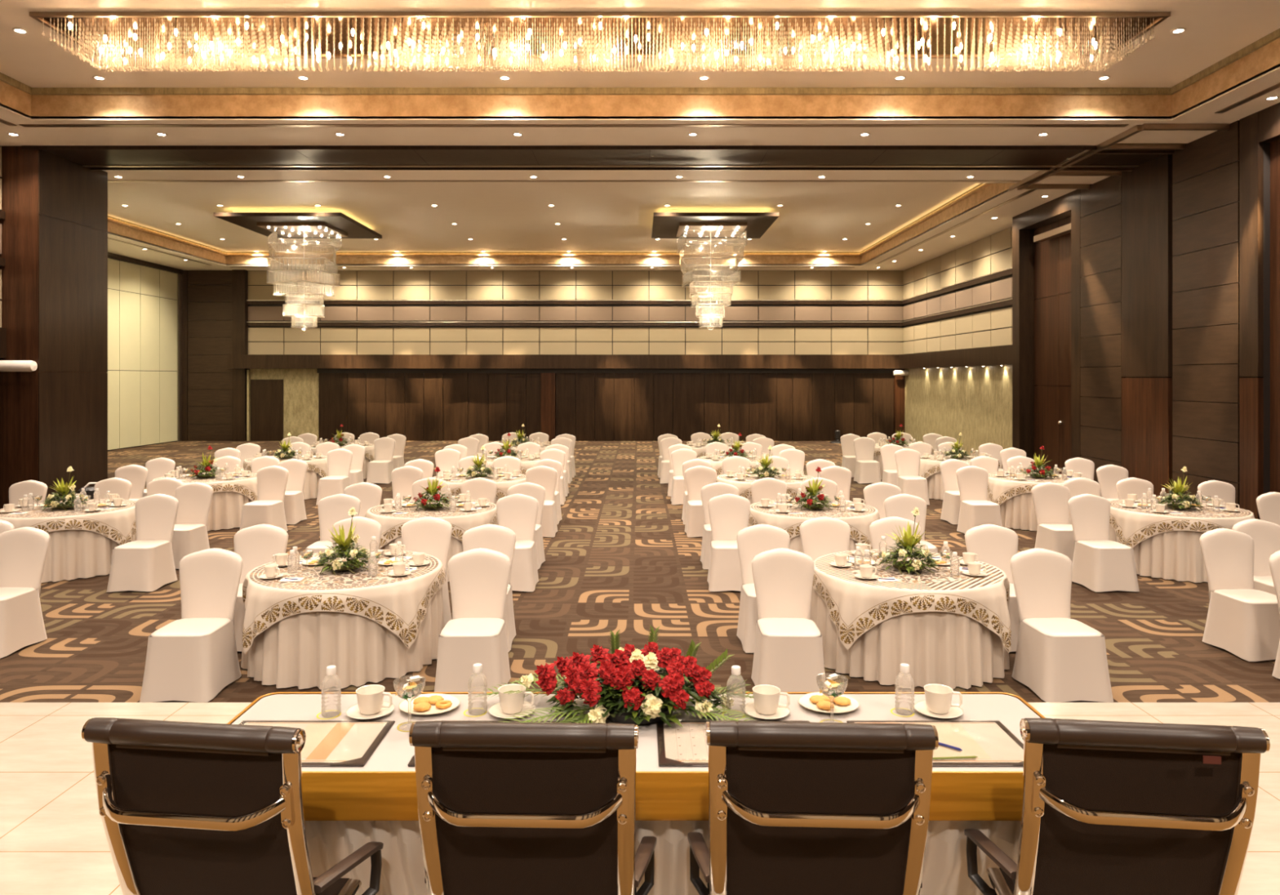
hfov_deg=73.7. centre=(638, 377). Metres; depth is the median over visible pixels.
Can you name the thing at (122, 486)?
banquet chair
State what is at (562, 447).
banquet chair
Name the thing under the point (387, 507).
coffee cup
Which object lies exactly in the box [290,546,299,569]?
water bottle
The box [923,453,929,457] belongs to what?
coffee cup
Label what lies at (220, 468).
goblet
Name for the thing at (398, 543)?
water bottle
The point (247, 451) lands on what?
banquet chair
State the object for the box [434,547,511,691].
banquet chair
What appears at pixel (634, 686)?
flower arrangement
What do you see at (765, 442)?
banquet chair
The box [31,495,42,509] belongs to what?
goblet
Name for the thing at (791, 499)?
goblet
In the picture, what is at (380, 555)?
goblet
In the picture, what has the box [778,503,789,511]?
coffee cup
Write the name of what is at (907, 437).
banquet chair
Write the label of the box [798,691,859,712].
plate
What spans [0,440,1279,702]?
floor
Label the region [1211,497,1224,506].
coffee cup
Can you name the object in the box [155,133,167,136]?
recessed light
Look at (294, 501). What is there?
banquet chair
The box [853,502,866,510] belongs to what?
coffee cup
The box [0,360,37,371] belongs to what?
wall lamp
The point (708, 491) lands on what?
banquet chair
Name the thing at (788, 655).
banquet chair
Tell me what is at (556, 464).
banquet chair
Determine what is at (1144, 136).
trim
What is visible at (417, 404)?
wall
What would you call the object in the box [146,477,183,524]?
banquet chair
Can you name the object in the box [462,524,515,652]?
banquet chair
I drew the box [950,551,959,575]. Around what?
water bottle
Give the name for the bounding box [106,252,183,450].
wall
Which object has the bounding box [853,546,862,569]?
water bottle
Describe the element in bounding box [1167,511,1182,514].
pad
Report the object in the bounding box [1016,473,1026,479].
coffee cup
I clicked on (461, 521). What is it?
tablecloth
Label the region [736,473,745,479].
coffee cup
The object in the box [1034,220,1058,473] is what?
door
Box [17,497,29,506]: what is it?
coffee cup
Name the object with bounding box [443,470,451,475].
coffee cup
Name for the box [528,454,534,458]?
coffee cup
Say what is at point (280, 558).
coffee cup
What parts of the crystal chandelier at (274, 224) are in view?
mirror plate, suspension rod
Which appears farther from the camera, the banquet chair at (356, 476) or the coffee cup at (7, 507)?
the banquet chair at (356, 476)
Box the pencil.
[933,755,977,759]
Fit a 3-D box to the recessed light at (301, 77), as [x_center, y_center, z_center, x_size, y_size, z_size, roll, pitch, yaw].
[-5.140,-4.593,13.088,0.170,0.014,0.170,0,0,0]
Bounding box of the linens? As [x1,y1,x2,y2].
[231,693,1039,770]
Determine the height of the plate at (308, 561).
0.018 m
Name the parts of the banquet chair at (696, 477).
seat, backrest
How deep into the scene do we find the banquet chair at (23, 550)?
7.77 m
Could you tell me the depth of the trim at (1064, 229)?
19.82 m
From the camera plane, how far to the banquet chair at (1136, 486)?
11.76 m
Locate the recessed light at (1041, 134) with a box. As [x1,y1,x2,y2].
[1037,133,1048,136]
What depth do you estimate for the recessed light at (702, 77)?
13.09 m
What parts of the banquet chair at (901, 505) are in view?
backrest, seat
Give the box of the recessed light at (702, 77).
[698,75,709,80]
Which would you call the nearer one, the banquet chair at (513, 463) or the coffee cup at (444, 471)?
the coffee cup at (444, 471)
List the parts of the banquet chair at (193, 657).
seat, backrest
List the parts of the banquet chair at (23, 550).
seat, backrest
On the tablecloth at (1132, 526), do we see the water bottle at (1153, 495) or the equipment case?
the water bottle at (1153, 495)
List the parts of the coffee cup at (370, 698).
cup handle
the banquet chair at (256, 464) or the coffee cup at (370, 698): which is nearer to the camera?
the coffee cup at (370, 698)
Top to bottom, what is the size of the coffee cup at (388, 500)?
0.088 m
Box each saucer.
[0,509,18,512]
[84,508,102,511]
[109,503,126,506]
[258,572,284,578]
[270,560,293,566]
[345,700,395,719]
[380,509,395,512]
[384,551,405,555]
[386,569,411,576]
[407,560,430,565]
[460,508,475,511]
[475,503,489,506]
[488,700,535,718]
[742,701,790,719]
[774,509,791,512]
[829,561,852,566]
[850,508,866,511]
[854,573,878,578]
[914,699,963,718]
[957,560,979,564]
[962,569,986,576]
[1120,504,1137,507]
[1151,510,1169,512]
[1207,503,1225,506]
[1221,508,1239,511]
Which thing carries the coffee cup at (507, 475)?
on the saucer
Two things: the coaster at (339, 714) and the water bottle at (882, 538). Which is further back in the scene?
the water bottle at (882, 538)
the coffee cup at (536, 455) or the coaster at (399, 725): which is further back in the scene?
the coffee cup at (536, 455)
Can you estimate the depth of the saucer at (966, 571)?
7.07 m
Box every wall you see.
[0,146,6,357]
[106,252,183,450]
[181,269,248,440]
[188,270,904,440]
[249,368,318,440]
[316,368,904,440]
[898,226,1012,464]
[1012,102,1279,519]
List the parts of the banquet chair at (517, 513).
backrest, seat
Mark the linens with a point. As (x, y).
(394, 752)
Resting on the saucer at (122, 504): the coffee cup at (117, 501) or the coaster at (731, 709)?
the coffee cup at (117, 501)
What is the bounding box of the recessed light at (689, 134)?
[687,133,697,136]
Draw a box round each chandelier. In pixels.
[29,12,1170,72]
[213,209,382,330]
[651,209,779,330]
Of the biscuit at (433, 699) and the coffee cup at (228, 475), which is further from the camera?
the coffee cup at (228, 475)
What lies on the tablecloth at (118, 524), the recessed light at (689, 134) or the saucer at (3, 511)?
the saucer at (3, 511)
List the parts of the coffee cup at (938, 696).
cup handle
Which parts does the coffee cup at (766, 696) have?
cup handle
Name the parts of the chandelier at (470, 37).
bulb, bulb, bulb, bulb, bulb, bulb, bulb, bulb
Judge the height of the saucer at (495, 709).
0.016 m
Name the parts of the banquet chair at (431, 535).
backrest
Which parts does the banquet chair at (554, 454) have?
backrest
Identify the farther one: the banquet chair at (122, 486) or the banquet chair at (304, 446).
the banquet chair at (304, 446)
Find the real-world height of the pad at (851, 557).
0.003 m
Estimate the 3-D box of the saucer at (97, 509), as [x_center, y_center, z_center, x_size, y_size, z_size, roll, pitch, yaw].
[-6.684,1.624,10.457,0.192,0.019,0.192,0,0,0]
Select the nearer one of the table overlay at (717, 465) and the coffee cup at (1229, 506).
the coffee cup at (1229, 506)
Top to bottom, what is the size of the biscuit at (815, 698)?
0.017 m
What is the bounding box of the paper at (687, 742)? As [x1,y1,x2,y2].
[669,722,708,760]
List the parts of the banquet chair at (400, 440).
backrest, seat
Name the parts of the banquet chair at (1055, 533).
backrest, seat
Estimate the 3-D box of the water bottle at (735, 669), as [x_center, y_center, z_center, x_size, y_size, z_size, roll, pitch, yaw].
[0.332,1.064,2.905,0.065,0.163,0.065,0,0,0]
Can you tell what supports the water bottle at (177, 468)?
on the tablecloth at (246, 486)
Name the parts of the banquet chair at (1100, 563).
backrest, seat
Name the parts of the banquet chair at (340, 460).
seat, backrest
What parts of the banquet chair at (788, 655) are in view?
backrest, seat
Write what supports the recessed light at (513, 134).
in the ceiling
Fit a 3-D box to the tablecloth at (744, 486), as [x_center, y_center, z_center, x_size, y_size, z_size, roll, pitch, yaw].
[2.094,1.897,14.050,1.634,0.522,1.634,0,0,16]
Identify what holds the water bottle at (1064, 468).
on the tablecloth at (1000, 489)
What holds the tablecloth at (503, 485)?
on the round table
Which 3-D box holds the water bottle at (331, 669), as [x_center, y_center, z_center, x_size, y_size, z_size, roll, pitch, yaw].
[-1.046,1.064,2.905,0.065,0.163,0.065,0,0,0]
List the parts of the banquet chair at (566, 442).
backrest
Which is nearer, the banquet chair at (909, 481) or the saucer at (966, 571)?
the saucer at (966, 571)
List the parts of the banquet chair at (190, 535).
seat, backrest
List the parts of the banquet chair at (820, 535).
backrest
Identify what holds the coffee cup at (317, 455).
on the saucer
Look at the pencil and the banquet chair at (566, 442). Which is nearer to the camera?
the pencil
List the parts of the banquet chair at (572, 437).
backrest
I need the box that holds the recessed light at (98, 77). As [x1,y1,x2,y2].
[92,75,106,80]
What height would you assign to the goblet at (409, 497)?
0.166 m
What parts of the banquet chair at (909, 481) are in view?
backrest, seat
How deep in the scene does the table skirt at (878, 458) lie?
20.06 m
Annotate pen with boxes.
[938,742,962,750]
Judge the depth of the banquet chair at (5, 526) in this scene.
8.34 m
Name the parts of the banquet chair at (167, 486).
backrest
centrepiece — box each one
[42,466,86,511]
[189,445,222,479]
[273,432,299,458]
[311,506,374,575]
[328,423,350,445]
[410,466,450,511]
[463,445,493,478]
[493,432,517,457]
[509,423,528,445]
[706,423,727,444]
[724,432,749,458]
[751,445,782,478]
[791,466,835,511]
[875,506,942,575]
[887,423,909,446]
[944,432,970,459]
[1022,445,1057,479]
[1155,466,1203,511]
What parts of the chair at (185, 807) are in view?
rail, rail, arm post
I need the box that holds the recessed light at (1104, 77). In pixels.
[1097,75,1110,80]
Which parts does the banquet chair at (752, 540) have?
seat, backrest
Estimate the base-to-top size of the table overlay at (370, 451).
0.522 m
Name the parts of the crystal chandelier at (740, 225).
suspension rod, mirror plate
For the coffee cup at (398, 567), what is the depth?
7.04 m
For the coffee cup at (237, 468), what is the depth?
14.53 m
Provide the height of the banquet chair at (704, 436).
1.012 m
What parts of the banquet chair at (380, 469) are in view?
seat, backrest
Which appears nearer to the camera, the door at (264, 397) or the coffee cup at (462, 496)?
the coffee cup at (462, 496)
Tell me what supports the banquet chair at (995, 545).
on the floor
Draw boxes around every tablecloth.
[0,498,136,544]
[152,471,257,501]
[242,549,445,653]
[243,454,328,476]
[364,498,497,549]
[431,471,526,498]
[715,471,813,498]
[748,498,879,549]
[812,549,1011,652]
[919,454,999,478]
[986,471,1089,505]
[1109,498,1254,547]
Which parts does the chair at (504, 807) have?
rail, rail, arm post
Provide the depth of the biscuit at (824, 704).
2.93 m
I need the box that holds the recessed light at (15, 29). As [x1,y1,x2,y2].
[12,27,27,34]
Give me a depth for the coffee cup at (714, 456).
16.93 m
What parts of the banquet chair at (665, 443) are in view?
seat, backrest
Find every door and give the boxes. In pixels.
[246,369,283,440]
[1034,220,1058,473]
[1057,216,1071,474]
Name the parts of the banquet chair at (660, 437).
backrest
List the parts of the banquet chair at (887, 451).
seat, backrest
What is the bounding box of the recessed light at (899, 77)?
[893,75,906,80]
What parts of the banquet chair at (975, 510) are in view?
backrest, seat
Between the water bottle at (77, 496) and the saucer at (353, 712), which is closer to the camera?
the saucer at (353, 712)
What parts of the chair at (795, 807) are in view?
arm post, rail, rail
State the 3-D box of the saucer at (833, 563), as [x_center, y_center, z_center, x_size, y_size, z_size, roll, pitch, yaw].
[1.759,1.624,7.416,0.192,0.019,0.192,0,0,0]
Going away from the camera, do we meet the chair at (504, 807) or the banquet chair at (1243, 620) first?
the chair at (504, 807)
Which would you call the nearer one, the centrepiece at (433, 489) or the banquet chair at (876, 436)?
the centrepiece at (433, 489)
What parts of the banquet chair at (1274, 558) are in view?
backrest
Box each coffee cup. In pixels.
[3,503,14,511]
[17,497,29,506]
[87,502,97,511]
[108,493,119,500]
[112,497,124,505]
[164,473,174,477]
[168,470,177,475]
[225,472,233,478]
[234,467,243,472]
[240,470,250,475]
[264,564,279,577]
[271,552,288,564]
[303,454,310,458]
[306,450,313,455]
[315,453,322,457]
[355,684,392,714]
[381,503,392,511]
[383,497,395,504]
[389,542,405,554]
[392,561,409,574]
[412,551,429,564]
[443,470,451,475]
[443,473,452,479]
[458,493,469,501]
[463,502,475,510]
[478,497,489,506]
[497,683,534,713]
[503,472,512,478]
[512,470,521,475]
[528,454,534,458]
[533,453,539,457]
[705,453,712,457]
[711,454,718,459]
[726,470,734,475]
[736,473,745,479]
[752,684,790,714]
[760,498,772,506]
[778,493,790,501]
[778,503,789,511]
[795,472,804,478]
[834,553,849,565]
[853,497,864,503]
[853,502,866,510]
[855,542,871,554]
[859,564,876,577]
[914,542,927,554]
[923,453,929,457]
[924,683,962,713]
[936,454,943,459]
[962,551,977,564]
[967,561,986,574]
[996,470,1005,475]
[1007,467,1016,472]
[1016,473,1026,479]
[1066,470,1073,475]
[1074,472,1082,477]
[1120,498,1133,506]
[1127,493,1137,501]
[1151,503,1165,511]
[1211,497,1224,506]
[1225,502,1239,511]
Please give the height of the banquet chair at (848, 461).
1.012 m
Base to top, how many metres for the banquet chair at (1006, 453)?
1.012 m
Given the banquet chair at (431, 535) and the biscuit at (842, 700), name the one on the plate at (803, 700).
the biscuit at (842, 700)
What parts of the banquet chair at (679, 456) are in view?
seat, backrest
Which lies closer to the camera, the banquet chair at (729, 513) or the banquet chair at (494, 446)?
the banquet chair at (729, 513)
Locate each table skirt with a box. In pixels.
[41,528,136,582]
[207,491,253,530]
[240,581,444,688]
[244,468,323,499]
[304,820,1021,894]
[362,456,371,478]
[379,521,497,581]
[747,496,753,526]
[748,523,857,552]
[809,579,1009,688]
[873,453,932,479]
[926,471,943,499]
[986,491,1036,530]
[1109,523,1208,582]
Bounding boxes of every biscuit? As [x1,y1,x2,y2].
[413,696,428,703]
[413,702,431,711]
[427,694,444,703]
[435,699,452,708]
[808,694,826,702]
[816,700,834,709]
[822,693,835,702]
[834,696,850,705]
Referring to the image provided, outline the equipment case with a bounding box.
[76,481,97,498]
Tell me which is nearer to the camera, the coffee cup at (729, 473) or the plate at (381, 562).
the plate at (381, 562)
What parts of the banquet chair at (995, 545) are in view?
backrest, seat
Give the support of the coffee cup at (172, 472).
on the saucer
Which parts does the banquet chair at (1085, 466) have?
backrest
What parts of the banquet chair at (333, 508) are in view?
seat, backrest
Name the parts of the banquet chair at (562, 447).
backrest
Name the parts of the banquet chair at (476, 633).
seat, backrest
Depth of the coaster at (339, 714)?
2.90 m
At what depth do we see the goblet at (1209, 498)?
10.61 m
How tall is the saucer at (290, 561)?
0.019 m
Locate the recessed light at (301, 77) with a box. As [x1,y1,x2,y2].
[297,75,309,80]
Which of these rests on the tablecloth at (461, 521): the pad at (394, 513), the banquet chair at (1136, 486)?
the pad at (394, 513)
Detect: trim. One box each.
[0,28,1279,94]
[0,38,1279,119]
[0,82,1279,267]
[107,183,1014,265]
[1008,123,1229,191]
[1033,222,1071,242]
[1035,130,1216,183]
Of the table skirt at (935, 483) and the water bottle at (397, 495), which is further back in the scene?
the table skirt at (935, 483)
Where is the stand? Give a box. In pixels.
[829,430,840,443]
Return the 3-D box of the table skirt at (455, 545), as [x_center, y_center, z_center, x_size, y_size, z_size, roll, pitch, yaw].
[-2.580,2.017,10.736,1.613,0.742,1.626,0,0,-44]
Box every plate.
[97,502,111,506]
[302,559,325,564]
[377,559,403,564]
[398,693,460,714]
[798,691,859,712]
[828,502,844,506]
[850,559,876,564]
[926,559,950,564]
[1133,502,1151,506]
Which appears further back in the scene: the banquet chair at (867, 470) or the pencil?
the banquet chair at (867, 470)
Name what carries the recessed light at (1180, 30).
in the ceiling
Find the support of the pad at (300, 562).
on the tablecloth at (400, 604)
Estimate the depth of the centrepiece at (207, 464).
13.92 m
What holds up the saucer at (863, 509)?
on the tablecloth at (860, 522)
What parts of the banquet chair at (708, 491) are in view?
seat, backrest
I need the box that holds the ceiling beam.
[21,145,1178,169]
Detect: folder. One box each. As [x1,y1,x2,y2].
[407,720,586,766]
[656,720,809,766]
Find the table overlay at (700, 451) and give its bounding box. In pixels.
[685,443,737,458]
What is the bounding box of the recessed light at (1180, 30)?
[1170,27,1186,34]
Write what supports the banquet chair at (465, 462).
on the floor
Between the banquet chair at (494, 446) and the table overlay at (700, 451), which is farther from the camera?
the table overlay at (700, 451)
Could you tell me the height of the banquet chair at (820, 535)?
1.012 m
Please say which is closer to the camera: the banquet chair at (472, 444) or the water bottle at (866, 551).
the water bottle at (866, 551)
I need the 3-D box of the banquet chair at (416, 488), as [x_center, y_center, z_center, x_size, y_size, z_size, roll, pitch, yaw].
[-2.874,1.885,11.521,0.523,1.012,0.664,0,0,0]
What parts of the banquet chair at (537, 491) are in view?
backrest, seat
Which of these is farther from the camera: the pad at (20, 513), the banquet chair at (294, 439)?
the banquet chair at (294, 439)
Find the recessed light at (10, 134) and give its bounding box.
[7,133,19,136]
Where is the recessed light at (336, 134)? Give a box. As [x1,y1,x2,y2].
[334,133,345,136]
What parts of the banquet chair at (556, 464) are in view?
backrest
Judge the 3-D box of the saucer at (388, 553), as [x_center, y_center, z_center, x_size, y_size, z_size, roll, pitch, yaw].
[-2.245,1.624,7.880,0.192,0.019,0.192,0,0,0]
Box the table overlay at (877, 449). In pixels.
[873,443,933,457]
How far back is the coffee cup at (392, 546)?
7.85 m
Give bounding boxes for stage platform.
[0,702,1279,894]
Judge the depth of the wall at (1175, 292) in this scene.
15.21 m
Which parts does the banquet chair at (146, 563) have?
seat, backrest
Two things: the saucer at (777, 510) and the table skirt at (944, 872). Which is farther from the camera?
the saucer at (777, 510)
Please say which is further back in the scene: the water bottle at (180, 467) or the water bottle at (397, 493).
the water bottle at (180, 467)
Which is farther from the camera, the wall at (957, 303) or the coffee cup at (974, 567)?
the wall at (957, 303)
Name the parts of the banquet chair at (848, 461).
seat, backrest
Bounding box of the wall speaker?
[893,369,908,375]
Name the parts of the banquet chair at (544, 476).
backrest, seat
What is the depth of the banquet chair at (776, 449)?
17.77 m
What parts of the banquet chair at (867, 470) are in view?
backrest, seat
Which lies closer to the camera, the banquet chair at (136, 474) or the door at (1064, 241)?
the banquet chair at (136, 474)
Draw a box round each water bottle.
[22,494,29,510]
[26,493,34,508]
[74,495,81,511]
[80,488,86,497]
[93,488,100,502]
[104,490,111,506]
[174,466,180,478]
[177,466,182,477]
[215,466,221,479]
[235,464,239,475]
[287,549,297,573]
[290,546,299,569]
[320,665,341,717]
[368,536,377,555]
[368,551,377,575]
[394,494,400,510]
[395,493,401,508]
[395,541,403,560]
[449,495,456,511]
[465,490,471,502]
[467,662,487,715]
[493,466,497,479]
[726,665,745,717]
[776,493,782,508]
[780,494,786,503]
[785,466,790,479]
[838,490,844,503]
[839,495,845,511]
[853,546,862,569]
[862,549,871,564]
[878,536,887,557]
[894,662,914,715]
[941,541,950,560]
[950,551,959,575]
[1009,466,1014,477]
[1062,466,1066,479]
[1141,493,1147,508]
[1146,488,1152,502]
[1150,494,1157,510]
[1160,488,1166,502]
[1195,490,1202,504]
[1212,495,1219,511]
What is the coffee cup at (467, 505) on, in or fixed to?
on the saucer at (463, 509)
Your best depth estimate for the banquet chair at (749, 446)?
18.34 m
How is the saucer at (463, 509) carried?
on the tablecloth at (461, 521)
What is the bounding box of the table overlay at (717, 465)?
[697,454,761,476]
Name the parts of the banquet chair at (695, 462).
backrest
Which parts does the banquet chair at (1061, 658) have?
backrest, seat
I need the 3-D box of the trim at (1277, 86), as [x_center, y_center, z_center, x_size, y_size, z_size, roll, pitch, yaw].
[-3.284,-4.094,17.324,24.633,0.012,28.648,0,0,0]
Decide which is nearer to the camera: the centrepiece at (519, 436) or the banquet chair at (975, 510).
the banquet chair at (975, 510)
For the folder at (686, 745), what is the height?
0.011 m
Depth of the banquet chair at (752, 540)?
7.96 m
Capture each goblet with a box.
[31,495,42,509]
[80,495,90,509]
[182,467,189,471]
[219,467,226,476]
[300,550,313,569]
[371,550,384,570]
[393,675,426,726]
[402,495,411,509]
[450,495,459,506]
[457,467,463,476]
[745,467,751,471]
[786,495,795,508]
[816,672,848,722]
[834,495,842,508]
[868,550,882,570]
[939,550,952,569]
[1054,467,1062,476]
[1153,495,1163,502]
[1200,495,1211,509]
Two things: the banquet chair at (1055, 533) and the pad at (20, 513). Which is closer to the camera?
the pad at (20, 513)
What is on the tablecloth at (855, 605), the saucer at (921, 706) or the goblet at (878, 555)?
the goblet at (878, 555)
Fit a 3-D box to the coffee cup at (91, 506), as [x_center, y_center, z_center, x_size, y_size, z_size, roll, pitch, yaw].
[-6.679,1.581,10.448,0.110,0.088,0.131,0,0,-28]
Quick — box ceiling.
[0,0,1279,270]
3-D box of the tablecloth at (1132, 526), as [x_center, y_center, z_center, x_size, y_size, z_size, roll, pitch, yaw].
[6.770,1.897,10.750,1.656,0.522,1.656,0,0,23]
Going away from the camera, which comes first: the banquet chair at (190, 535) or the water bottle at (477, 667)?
the water bottle at (477, 667)
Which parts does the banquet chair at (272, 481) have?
seat, backrest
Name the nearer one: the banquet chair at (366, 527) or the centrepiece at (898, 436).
the banquet chair at (366, 527)
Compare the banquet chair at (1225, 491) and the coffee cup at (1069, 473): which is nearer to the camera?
the banquet chair at (1225, 491)
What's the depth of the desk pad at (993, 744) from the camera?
2.67 m
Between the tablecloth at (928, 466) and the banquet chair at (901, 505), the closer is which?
the banquet chair at (901, 505)
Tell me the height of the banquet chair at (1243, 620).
1.012 m
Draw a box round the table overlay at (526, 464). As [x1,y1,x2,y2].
[481,454,540,474]
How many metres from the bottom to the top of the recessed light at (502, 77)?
0.014 m
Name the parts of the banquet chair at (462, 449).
backrest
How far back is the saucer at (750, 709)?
2.90 m
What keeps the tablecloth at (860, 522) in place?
on the round table
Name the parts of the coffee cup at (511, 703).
cup handle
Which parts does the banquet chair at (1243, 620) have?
backrest, seat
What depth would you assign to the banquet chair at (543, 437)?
21.59 m
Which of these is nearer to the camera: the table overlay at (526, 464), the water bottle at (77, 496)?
the water bottle at (77, 496)
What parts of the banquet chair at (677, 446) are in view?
backrest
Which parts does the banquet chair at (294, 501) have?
backrest, seat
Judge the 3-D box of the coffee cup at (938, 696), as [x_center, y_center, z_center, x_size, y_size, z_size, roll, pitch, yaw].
[1.032,1.101,2.913,0.113,0.076,0.095,0,0,44]
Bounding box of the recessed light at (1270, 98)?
[1264,95,1279,100]
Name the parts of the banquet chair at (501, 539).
backrest, seat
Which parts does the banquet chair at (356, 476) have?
backrest, seat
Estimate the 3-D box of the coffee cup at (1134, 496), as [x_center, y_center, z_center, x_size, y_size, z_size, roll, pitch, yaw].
[6.520,1.581,11.274,0.110,0.088,0.131,0,0,34]
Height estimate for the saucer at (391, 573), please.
0.019 m
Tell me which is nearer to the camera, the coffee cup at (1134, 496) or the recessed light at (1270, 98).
the coffee cup at (1134, 496)
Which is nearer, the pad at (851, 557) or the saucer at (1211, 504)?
the pad at (851, 557)
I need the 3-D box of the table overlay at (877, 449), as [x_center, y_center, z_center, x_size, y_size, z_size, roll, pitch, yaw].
[6.255,1.897,20.600,1.634,0.522,1.634,0,0,45]
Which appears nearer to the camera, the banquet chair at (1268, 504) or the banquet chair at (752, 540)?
the banquet chair at (752, 540)
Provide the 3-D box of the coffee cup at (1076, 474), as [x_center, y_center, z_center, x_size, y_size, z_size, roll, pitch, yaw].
[7.093,1.581,13.777,0.110,0.088,0.131,0,0,43]
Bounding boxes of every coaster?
[316,709,341,719]
[396,721,413,731]
[463,707,487,716]
[721,709,745,719]
[819,719,842,722]
[890,707,914,716]
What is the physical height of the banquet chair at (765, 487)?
1.012 m
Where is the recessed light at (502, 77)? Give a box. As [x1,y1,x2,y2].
[499,75,510,80]
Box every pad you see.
[7,511,29,514]
[239,720,395,766]
[278,577,305,581]
[293,560,306,564]
[390,555,412,559]
[391,511,408,514]
[406,566,417,570]
[787,511,803,514]
[846,555,865,559]
[846,720,1023,766]
[874,577,900,582]
[924,555,946,559]
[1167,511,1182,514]
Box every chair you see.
[0,519,14,533]
[0,526,49,657]
[8,480,47,505]
[81,717,383,894]
[94,477,131,499]
[106,493,178,591]
[115,464,147,501]
[139,547,243,702]
[142,457,175,497]
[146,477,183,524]
[172,481,213,568]
[212,455,241,471]
[214,447,240,458]
[234,524,288,651]
[235,442,260,470]
[240,465,288,531]
[250,455,279,473]
[277,458,307,524]
[281,435,303,445]
[288,441,310,454]
[297,432,317,444]
[305,493,360,553]
[315,441,339,456]
[315,448,352,504]
[331,515,382,551]
[334,431,354,443]
[342,444,365,484]
[343,481,382,516]
[359,431,379,444]
[366,436,395,483]
[386,433,406,469]
[391,465,422,502]
[401,515,452,625]
[404,458,434,479]
[408,720,656,894]
[412,477,448,500]
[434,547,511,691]
[435,448,460,475]
[443,444,466,472]
[457,436,479,457]
[458,455,487,472]
[460,477,497,503]
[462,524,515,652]
[469,433,488,455]
[483,441,505,455]
[493,455,521,473]
[496,493,538,591]
[502,431,519,443]
[507,481,545,568]
[517,441,540,455]
[525,465,557,537]
[528,431,549,443]
[532,458,561,524]
[539,448,565,504]
[544,444,568,496]
[551,436,572,483]
[555,433,575,477]
[657,433,678,477]
[659,436,682,483]
[667,444,692,496]
[671,448,697,504]
[681,458,711,524]
[684,465,716,537]
[687,720,938,894]
[690,431,710,443]
[700,481,738,568]
[705,441,728,455]
[706,493,750,591]
[719,431,738,444]
[721,455,750,474]
[736,524,790,652]
[739,441,761,455]
[746,433,765,442]
[751,477,786,502]
[751,547,825,691]
[752,436,773,456]
[760,455,788,472]
[771,444,795,456]
[779,448,804,473]
[800,477,837,500]
[800,515,850,617]
[805,458,835,477]
[819,465,853,502]
[840,433,860,476]
[853,436,881,483]
[863,481,901,518]
[866,431,887,443]
[869,515,920,549]
[880,444,903,485]
[884,493,937,552]
[891,431,911,443]
[894,448,929,504]
[908,441,932,455]
[922,432,942,454]
[935,435,956,451]
[937,441,961,454]
[939,458,968,524]
[955,465,1002,533]
[964,524,1018,651]
[964,717,1270,894]
[969,455,998,473]
[978,442,1003,470]
[1000,447,1026,471]
[1006,455,1035,471]
[1009,547,1113,702]
[1031,481,1074,563]
[1062,477,1100,524]
[1064,457,1101,496]
[1067,493,1139,591]
[1096,464,1128,501]
[1115,477,1153,499]
[1197,480,1235,505]
[1199,528,1279,661]
[1231,518,1279,595]
[1256,491,1279,525]
[1268,550,1279,678]
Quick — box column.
[0,146,107,508]
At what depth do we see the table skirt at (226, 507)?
13.49 m
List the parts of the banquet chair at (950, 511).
seat, backrest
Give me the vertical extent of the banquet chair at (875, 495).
1.012 m
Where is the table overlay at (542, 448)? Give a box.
[502,443,551,454]
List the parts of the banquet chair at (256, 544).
seat, backrest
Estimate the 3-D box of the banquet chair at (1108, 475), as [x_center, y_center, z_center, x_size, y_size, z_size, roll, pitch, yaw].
[7.531,1.885,13.301,0.523,1.012,0.664,0,0,-1]
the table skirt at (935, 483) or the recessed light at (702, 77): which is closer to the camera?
the recessed light at (702, 77)
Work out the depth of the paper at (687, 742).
2.67 m
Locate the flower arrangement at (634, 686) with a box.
[472,625,754,727]
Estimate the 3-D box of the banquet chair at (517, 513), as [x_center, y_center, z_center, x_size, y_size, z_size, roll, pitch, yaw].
[-1.431,1.885,9.861,0.523,1.012,0.664,0,0,-1]
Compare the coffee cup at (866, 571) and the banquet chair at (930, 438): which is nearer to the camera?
the coffee cup at (866, 571)
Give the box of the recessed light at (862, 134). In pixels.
[859,133,870,136]
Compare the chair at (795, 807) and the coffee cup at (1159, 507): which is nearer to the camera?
the chair at (795, 807)
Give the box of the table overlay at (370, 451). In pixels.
[309,443,374,460]
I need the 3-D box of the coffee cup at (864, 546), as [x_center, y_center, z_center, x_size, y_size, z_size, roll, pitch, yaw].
[2.070,1.581,7.891,0.131,0.088,0.110,0,0,-41]
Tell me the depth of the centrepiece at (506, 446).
17.23 m
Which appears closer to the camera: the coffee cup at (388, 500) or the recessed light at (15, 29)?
the coffee cup at (388, 500)
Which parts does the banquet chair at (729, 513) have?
seat, backrest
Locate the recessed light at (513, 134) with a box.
[512,133,522,136]
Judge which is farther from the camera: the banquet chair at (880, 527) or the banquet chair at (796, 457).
the banquet chair at (796, 457)
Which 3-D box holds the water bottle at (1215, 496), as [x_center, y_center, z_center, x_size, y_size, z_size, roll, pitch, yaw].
[7.082,1.540,10.461,0.075,0.189,0.075,0,0,-29]

